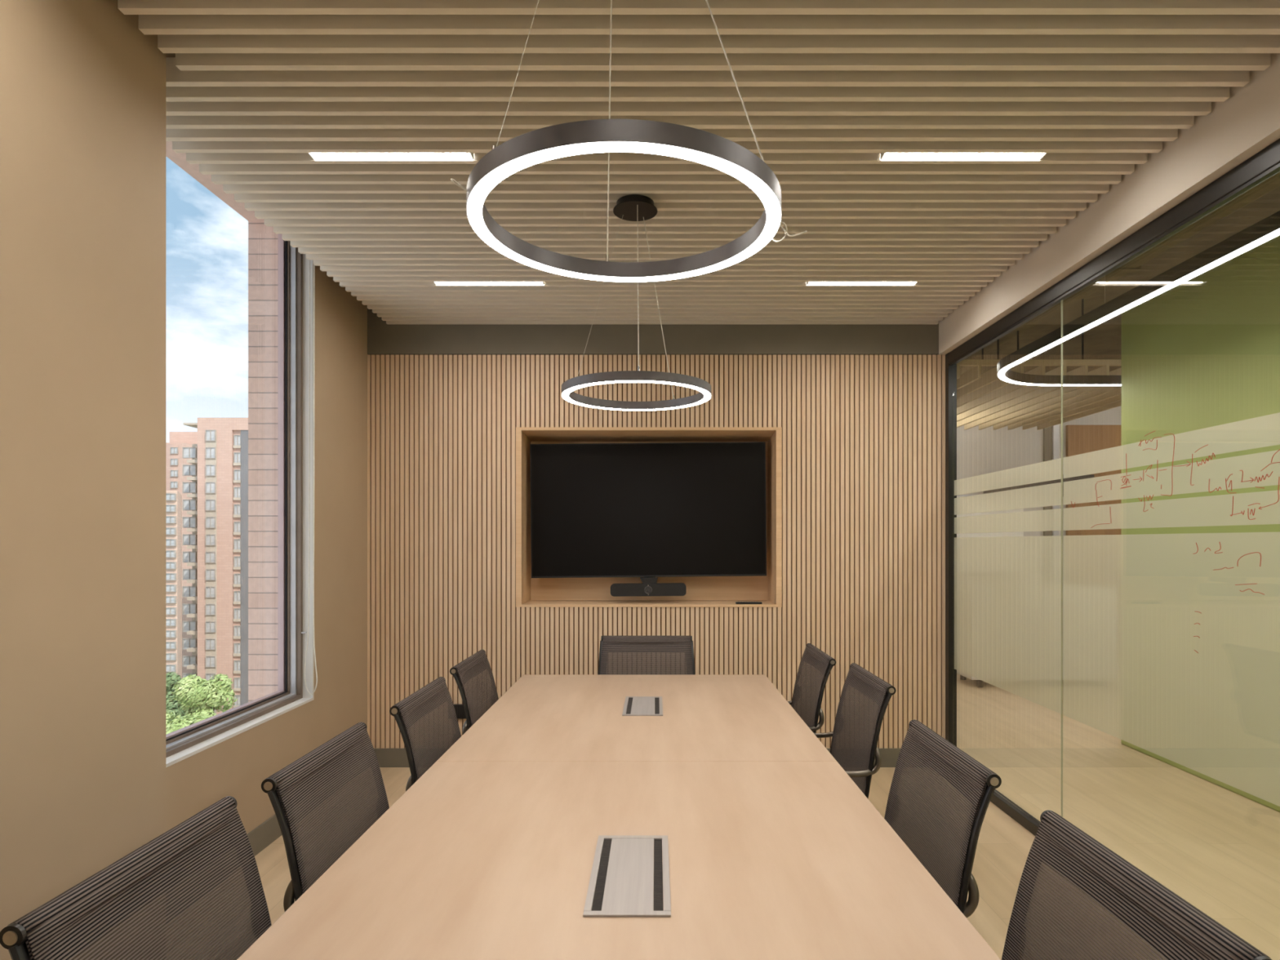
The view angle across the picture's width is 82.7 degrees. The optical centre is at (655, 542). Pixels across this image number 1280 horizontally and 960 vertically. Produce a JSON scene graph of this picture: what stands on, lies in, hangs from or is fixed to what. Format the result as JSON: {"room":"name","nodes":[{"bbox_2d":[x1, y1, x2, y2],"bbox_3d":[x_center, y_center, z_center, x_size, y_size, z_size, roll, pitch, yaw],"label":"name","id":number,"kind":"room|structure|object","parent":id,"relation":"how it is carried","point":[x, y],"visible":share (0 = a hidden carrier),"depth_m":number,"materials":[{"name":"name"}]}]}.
{"room":"conference room","nodes":[
{"label":"conference room","id":0,"kind":"room"},
{"bbox_2d":[0,0,367,959],"bbox_3d":[-1.738,-0.225,2.125,0.583,3.350,6.350,0,0,0],"label":"wall","id":1,"kind":"structure","parent":0,"point":[86,782],"depth_m":1.88,"materials":[{"name":"paint"}]},
{"bbox_2d":[165,233,314,767],"bbox_3d":[-1.948,-0.471,3.055,0.164,2.657,1.818,0,0,0],"label":"window","id":2,"kind":"structure","parent":1,"relation":"in","point":[293,267],"depth_m":3.92,"materials":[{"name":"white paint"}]},
{"bbox_2d":[301,259,317,694],"bbox_3d":[-1.879,-0.426,3.934,0.098,2.494,0.019,0,0,8],"label":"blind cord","id":3,"kind":"object","parent":2,"relation":"hanging from","point":[309,260],"visible":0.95,"depth_m":3.93,"materials":[{"name":"white plastic"}]},
{"bbox_2d":[165,755,368,923],"bbox_3d":[-1.651,1.390,1.880,0.432,0.120,5.660,0,0,0],"label":"baseboard","id":4,"kind":"structure","parent":1,"relation":"attached to","point":[268,831],"depth_m":3.40,"materials":[{"name":"grey paint"}]},
{"bbox_2d":[165,141,277,702],"bbox_3d":[-2.128,3.350,3.400,0.194,12.200,4.400,0,0,0],"label":"wall","id":5,"kind":"structure","parent":0,"point":[262,239],"depth_m":3.96,"materials":[{"name":"brick"}]},
{"bbox_2d":[367,308,945,748],"bbox_3d":[0.017,-0.225,4.927,3.767,3.350,0.466,0,0,0],"label":"wall","id":6,"kind":"structure","parent":0,"point":[850,419],"depth_m":4.70,"materials":[{"name":"brown wood"}]},
{"bbox_2d":[448,704,469,718],"bbox_3d":[-1.268,1.088,4.683,0.138,0.088,0.033,0,0,0],"label":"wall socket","id":7,"kind":"object","parent":6,"relation":"attached to","point":[460,710],"visible":0.38,"depth_m":4.67,"materials":[{"name":"black plastic"}]},
{"bbox_2d":[529,441,766,577],"bbox_3d":[-0.051,-0.218,4.946,1.570,0.894,0.197,-1,0,0],"label":"television","id":8,"kind":"object","parent":6,"relation":"attached to","point":[661,509],"visible":1,"depth_m":4.85,"materials":[{"name":"black plastic"}]},
{"bbox_2d":[610,577,686,596],"bbox_3d":[-0.051,0.291,4.883,0.498,0.121,0.234,0,0,0],"label":"bar","id":9,"kind":"object","parent":8,"relation":"hanging from","point":[649,586],"visible":1,"depth_m":4.77,"materials":[{"name":"black plastic"}]},
{"bbox_2d":[368,747,928,767],"bbox_3d":[0.009,1.390,4.700,3.727,0.120,0.024,0,0,0],"label":"baseboard","id":10,"kind":"structure","parent":6,"relation":"attached to","point":[386,757],"depth_m":4.69,"materials":[{"name":"grey paint"}]},
{"bbox_2d":[735,601,762,604],"bbox_3d":[0.605,0.392,4.735,0.170,0.013,0.036,0,0,0],"label":"remote control","id":11,"kind":"object","parent":6,"relation":"on","point":[736,602],"visible":1,"depth_m":4.72,"materials":[{"name":"black plastic"}]},
{"bbox_2d":[117,0,1279,324],"bbox_3d":[-0.040,-1.730,2.065,3.980,0.640,6.270,0,0,0],"label":"ceiling","id":12,"kind":"structure","parent":0,"point":[254,87],"depth_m":2.46,"materials":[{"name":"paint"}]},
{"bbox_2d":[307,152,473,159],"bbox_3d":[-0.967,-1.446,2.656,0.589,0.068,0.049,0,0,0],"label":"linear light","id":13,"kind":"object","parent":12,"relation":"attached to","point":[313,155],"visible":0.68,"depth_m":2.66,"materials":[{"name":"white paint"}]},
{"bbox_2d":[311,152,471,157],"bbox_3d":[-0.967,-1.426,2.656,0.581,0.012,0.045,0,0,0],"label":"diffuser","id":14,"kind":"object","parent":13,"relation":"attached to","point":[313,154],"depth_m":2.66,"materials":[{"name":"white plastic"}]},
{"bbox_2d":[433,281,544,284],"bbox_3d":[-0.908,-1.446,3.956,0.592,0.068,0.049,0,0,0],"label":"linear light","id":15,"kind":"object","parent":12,"relation":"attached to","point":[435,282],"visible":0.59,"depth_m":3.96,"materials":[{"name":"white paint"}]},
{"bbox_2d":[435,281,542,283],"bbox_3d":[-0.908,-1.426,3.956,0.584,0.012,0.045,0,0,0],"label":"diffuser","id":16,"kind":"object","parent":15,"relation":"attached to","point":[436,282],"depth_m":3.97,"materials":[{"name":"white plastic"}]},
{"bbox_2d":[450,0,807,282],"bbox_3d":[-0.061,-1.018,1.452,0.615,0.783,0.615,0,0,42],"label":"pendant","id":17,"kind":"object","parent":12,"relation":"hanging from","point":[525,150],"visible":1,"depth_m":1.27,"materials":[{"name":"metal"}]},
{"bbox_2d":[466,142,781,282],"bbox_3d":[-0.061,-0.632,1.452,0.613,0.002,0.613,0,0,0],"label":"diffuser","id":18,"kind":"object","parent":17,"relation":"attached to","point":[511,162],"depth_m":1.32,"materials":[{"name":"white plastic"}]},
{"bbox_2d":[561,194,711,410],"bbox_3d":[-0.080,-1.005,3.000,0.615,0.810,0.615,0,0,0],"label":"pendant","id":19,"kind":"object","parent":12,"relation":"hanging from","point":[632,207],"visible":1,"depth_m":2.96,"materials":[{"name":"metal"}]},
{"bbox_2d":[561,380,711,410],"bbox_3d":[-0.080,-0.601,3.000,0.613,0.002,0.613,0,0,0],"label":"diffuser","id":20,"kind":"object","parent":19,"relation":"attached to","point":[566,390],"depth_m":3.07,"materials":[{"name":"white plastic"}]},
{"bbox_2d":[806,281,917,284],"bbox_3d":[1.121,-1.446,3.956,0.591,0.068,0.049,0,0,0],"label":"linear light","id":21,"kind":"object","parent":12,"relation":"attached to","point":[807,282],"visible":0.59,"depth_m":3.96,"materials":[{"name":"white paint"}]},
{"bbox_2d":[808,281,915,283],"bbox_3d":[1.121,-1.426,3.956,0.583,0.012,0.045,0,0,0],"label":"diffuser","id":22,"kind":"object","parent":21,"relation":"attached to","point":[809,282],"depth_m":3.96,"materials":[{"name":"white plastic"}]},
{"bbox_2d":[880,152,1047,159],"bbox_3d":[1.123,-1.446,2.656,0.589,0.068,0.049,0,0,0],"label":"linear light","id":23,"kind":"object","parent":12,"relation":"attached to","point":[1040,155],"visible":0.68,"depth_m":2.66,"materials":[{"name":"white paint"}]},
{"bbox_2d":[883,152,1044,157],"bbox_3d":[1.123,-1.426,2.656,0.581,0.012,0.045,0,0,0],"label":"diffuser","id":24,"kind":"object","parent":23,"relation":"attached to","point":[885,154],"depth_m":2.66,"materials":[{"name":"white plastic"}]},
{"bbox_2d":[165,673,1279,959],"bbox_3d":[3.485,1.510,4.550,11.030,0.120,11.300,0,0,0],"label":"floor","id":25,"kind":"structure","parent":0,"point":[1217,848],"depth_m":3.79,"materials":[{"name":"brown wood"}]},
{"bbox_2d":[0,795,271,959],"bbox_3d":[-0.609,0.989,1.259,0.596,0.922,0.583,0,0,0],"label":"mesh chair","id":26,"kind":"object","parent":25,"relation":"on","point":[62,928],"visible":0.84,"depth_m":1.27,"materials":[{"name":"fabric"}]},
{"bbox_2d":[261,722,389,911],"bbox_3d":[-0.587,0.989,1.884,0.596,0.922,0.583,0,0,0],"label":"mesh chair","id":27,"kind":"object","parent":25,"relation":"on","point":[287,788],"visible":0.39,"depth_m":1.81,"materials":[{"name":"fabric"}]},
{"bbox_2d":[389,676,461,791],"bbox_3d":[-0.565,0.989,2.608,0.596,0.922,0.583,0,0,0],"label":"mesh chair","id":28,"kind":"object","parent":25,"relation":"on","point":[426,700],"visible":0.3,"depth_m":2.55,"materials":[{"name":"fabric"}]},
{"bbox_2d":[449,649,498,734],"bbox_3d":[-0.577,0.989,3.336,0.596,0.922,0.583,0,0,0],"label":"mesh chair","id":29,"kind":"object","parent":25,"relation":"on","point":[468,668],"visible":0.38,"depth_m":3.28,"materials":[{"name":"fabric"}]},
{"bbox_2d":[236,675,1000,959],"bbox_3d":[-0.063,1.080,2.360,1.302,0.740,3.099,0,0,0],"label":"conference table","id":30,"kind":"object","parent":25,"relation":"on","point":[775,852],"visible":0.87,"depth_m":1.71,"materials":[{"name":"brown wood"}]},
{"bbox_2d":[582,835,671,916],"bbox_3d":[-0.055,0.708,1.564,0.167,0.004,0.374,0,0,0],"label":"cable box","id":31,"kind":"object","parent":30,"relation":"on","point":[631,876],"visible":1,"depth_m":1.53,"materials":[{"name":"metal"}]},
{"bbox_2d":[622,696,662,715],"bbox_3d":[-0.055,0.708,3.156,0.167,0.004,0.360,0,0,0],"label":"cable box","id":32,"kind":"object","parent":30,"relation":"on","point":[636,705],"visible":1,"depth_m":3.13,"materials":[{"name":"metal"}]},
{"bbox_2d":[597,635,695,675],"bbox_3d":[-0.053,0.989,3.845,0.583,0.922,0.596,0,0,0],"label":"mesh chair","id":33,"kind":"object","parent":25,"relation":"on","point":[609,645],"visible":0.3,"depth_m":4.09,"materials":[{"name":"fabric"}]},
{"bbox_2d":[787,643,835,733],"bbox_3d":[0.523,0.989,3.565,0.596,0.922,0.583,0,0,0],"label":"mesh chair","id":34,"kind":"object","parent":25,"relation":"on","point":[823,663],"visible":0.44,"depth_m":3.51,"materials":[{"name":"fabric"}]},
{"bbox_2d":[813,662,896,798],"bbox_3d":[0.587,0.989,2.935,0.596,0.922,0.583,0,0,0],"label":"mesh chair","id":35,"kind":"object","parent":25,"relation":"on","point":[876,689],"visible":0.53,"depth_m":2.88,"materials":[{"name":"fabric"}]},
{"bbox_2d":[884,719,1001,918],"bbox_3d":[0.491,0.989,1.915,0.596,0.922,0.583,0,0,0],"label":"mesh chair","id":36,"kind":"object","parent":25,"relation":"on","point":[975,781],"visible":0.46,"depth_m":1.84,"materials":[{"name":"fabric"}]},
{"bbox_2d":[956,670,983,687],"bbox_3d":[3.875,0.950,7.500,1.450,1.000,0.500,0,0,0],"label":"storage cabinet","id":37,"kind":"object","parent":25,"relation":"on","point":[963,676],"visible":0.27,"depth_m":7.29,"materials":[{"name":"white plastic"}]},
{"bbox_2d":[1001,809,1271,959],"bbox_3d":[0.495,0.989,1.180,0.596,0.922,0.583,0,0,0],"label":"mesh chair","id":38,"kind":"object","parent":25,"relation":"on","point":[1172,926],"visible":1,"depth_m":1.23,"materials":[{"name":"fabric"}]},
{"bbox_2d":[956,405,1121,536],"bbox_3d":[5.450,-0.275,9.025,7.100,3.450,0.190,0,0,0],"label":"wall","id":39,"kind":"structure","parent":0,"point":[988,450],"depth_m":9.00,"materials":[{"name":"brown wood"}]},
{"bbox_2d":[956,494,1023,537],"bbox_3d":[3.979,-0.110,8.975,1.111,0.960,0.030,0,0,0],"label":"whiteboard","id":40,"kind":"object","parent":39,"relation":"attached to","point":[1020,533],"visible":0.07,"depth_m":8.96,"materials":[{"name":"white"}]},
{"bbox_2d":[983,474,1094,493],"bbox_3d":[4.683,-0.698,8.890,1.347,0.270,0.020,0,0,0],"label":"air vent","id":41,"kind":"object","parent":39,"relation":"in","point":[1089,476],"visible":0.29,"depth_m":8.88,"materials":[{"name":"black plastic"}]},
{"bbox_2d":[945,138,1279,835],"bbox_3d":[1.898,0.117,1.875,0.052,2.666,5.649,0,0,0],"label":"wall","id":42,"kind":"structure","parent":0,"point":[1166,646],"depth_m":2.86,"materials":[{"name":"clear glass"}]},
{"bbox_2d":[938,53,1279,354],"bbox_3d":[1.924,-1.558,1.874,0.192,0.684,5.648,0,0,0],"label":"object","id":43,"kind":"structure","parent":42,"relation":"attached to","point":[1237,128],"depth_m":2.73,"materials":[{"name":"paint"}]},
{"bbox_2d":[960,186,1279,374],"bbox_3d":[5.475,-2.050,4.565,7.050,0.100,11.270,0,0,0],"label":"ceiling","id":44,"kind":"structure","parent":0,"point":[1103,340],"depth_m":6.09,"materials":[{"name":"brown wood"}]},
{"bbox_2d":[996,338,999,359],"bbox_3d":[2.810,-1.750,5.970,0.015,0.500,0.015,0,0,-23],"label":"rod","id":45,"kind":"object","parent":44,"relation":"hanging from","point":[997,340],"visible":0.35,"depth_m":5.96,"materials":[{"name":"black metal"}]},
{"bbox_2d":[1017,330,1018,350],"bbox_3d":[2.974,-1.750,5.970,0.015,0.500,0.015,0,0,-23],"label":"rod","id":46,"kind":"object","parent":44,"relation":"hanging from","point":[1017,331],"visible":0.31,"depth_m":5.96,"materials":[{"name":"black metal"}]},
{"bbox_2d":[956,359,1121,430],"bbox_3d":[3.500,-1.425,7.325,2.600,0.150,2.750,0,0,0],"label":"ceiling baffles","id":47,"kind":"structure","parent":44,"relation":"attached to","point":[984,400],"depth_m":6.88,"materials":[{"name":"paint"}]},
{"bbox_2d":[1081,298,1084,359],"bbox_3d":[3.505,-1.750,5.970,0.015,0.500,0.015,0,0,-23],"label":"rod","id":48,"kind":"object","parent":44,"relation":"hanging from","point":[1082,300],"visible":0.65,"depth_m":5.96,"materials":[{"name":"black metal"}]},
{"bbox_2d":[960,171,1279,366],"bbox_3d":[2.850,-1.850,4.100,0.440,0.240,6.200,0,0,0],"label":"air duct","id":49,"kind":"object","parent":44,"relation":"hanging from","point":[1134,265],"visible":0.19,"depth_m":4.37,"materials":[{"name":"black metal"}]},
{"bbox_2d":[997,210,1279,386],"bbox_3d":[2.697,-1.600,3.281,2.028,0.800,5.885,0,0,24],"label":"pendant","id":50,"kind":"object","parent":44,"relation":"hanging from","point":[1268,228],"visible":0.88,"depth_m":3.71,"materials":[{"name":"black metal"}]},
{"bbox_2d":[1121,235,1279,812],"bbox_3d":[3.496,-0.115,2.091,0.300,3.130,6.283,0,0,0],"label":"wall","id":51,"kind":"structure","parent":0,"point":[1203,352],"depth_m":4.41,"materials":[{"name":"paint"}]},
{"label":"outside","id":52,"kind":"structure","parent":0,"visible":0},
{"bbox_3d":[-81.250,31.950,164.000,157.500,1.000,312.000,0,0,0],"label":"ground","id":53,"kind":"structure","parent":52,"visible":0},
{"bbox_2d":[165,490,182,678],"bbox_3d":[-71.386,12.147,104.365,11.028,38.606,9.270,0,0,0],"label":"apartment tower","id":54,"kind":"structure","parent":53,"relation":"on","point":[173,498],"depth_m":100.00,"materials":[{"name":"concrete"}]},
{"bbox_2d":[165,671,185,721],"bbox_3d":[-46.151,21.654,67.931,5.120,19.593,4.653,0,0,21],"label":"tree","id":55,"kind":"object","parent":53,"relation":"on","point":[171,678],"visible":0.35,"depth_m":67.75,"materials":[{"name":"green plant"}]},
{"bbox_2d":[165,431,197,678],"bbox_3d":[-100.528,3.821,158.890,7.844,55.257,18.220,0,0,0],"label":"apartment tower","id":56,"kind":"structure","parent":53,"relation":"on","point":[175,460],"depth_m":150.01,"materials":[{"name":"concrete"}]},
{"bbox_2d":[165,710,208,734],"bbox_3d":[-31.584,21.163,48.019,4.234,20.574,4.518,0,0,9],"label":"tree","id":57,"kind":"object","parent":53,"relation":"on","point":[177,723],"visible":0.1,"depth_m":47.01,"materials":[{"name":"green plant"}]},
{"bbox_2d":[182,422,197,677],"bbox_3d":[-75.024,5.913,123.600,4.832,51.074,14.800,0,0,0],"label":"apartment tower","id":58,"kind":"structure","parent":53,"relation":"on","point":[190,523],"depth_m":117.89,"materials":[{"name":"concrete"}]},
{"bbox_2d":[170,673,237,718],"bbox_3d":[-37.343,21.073,60.074,3.820,20.753,4.504,0,0,0],"label":"tree","id":59,"kind":"object","parent":53,"relation":"on","point":[202,696],"visible":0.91,"depth_m":59.09,"materials":[{"name":"green plant"}]},
{"bbox_2d":[197,417,248,715],"bbox_3d":[-64.991,5.874,123.865,15.193,51.312,18.270,0,0,0],"label":"apartment tower","id":60,"kind":"structure","parent":53,"relation":"on","point":[222,442],"depth_m":114.99,"materials":[{"name":"concrete"}]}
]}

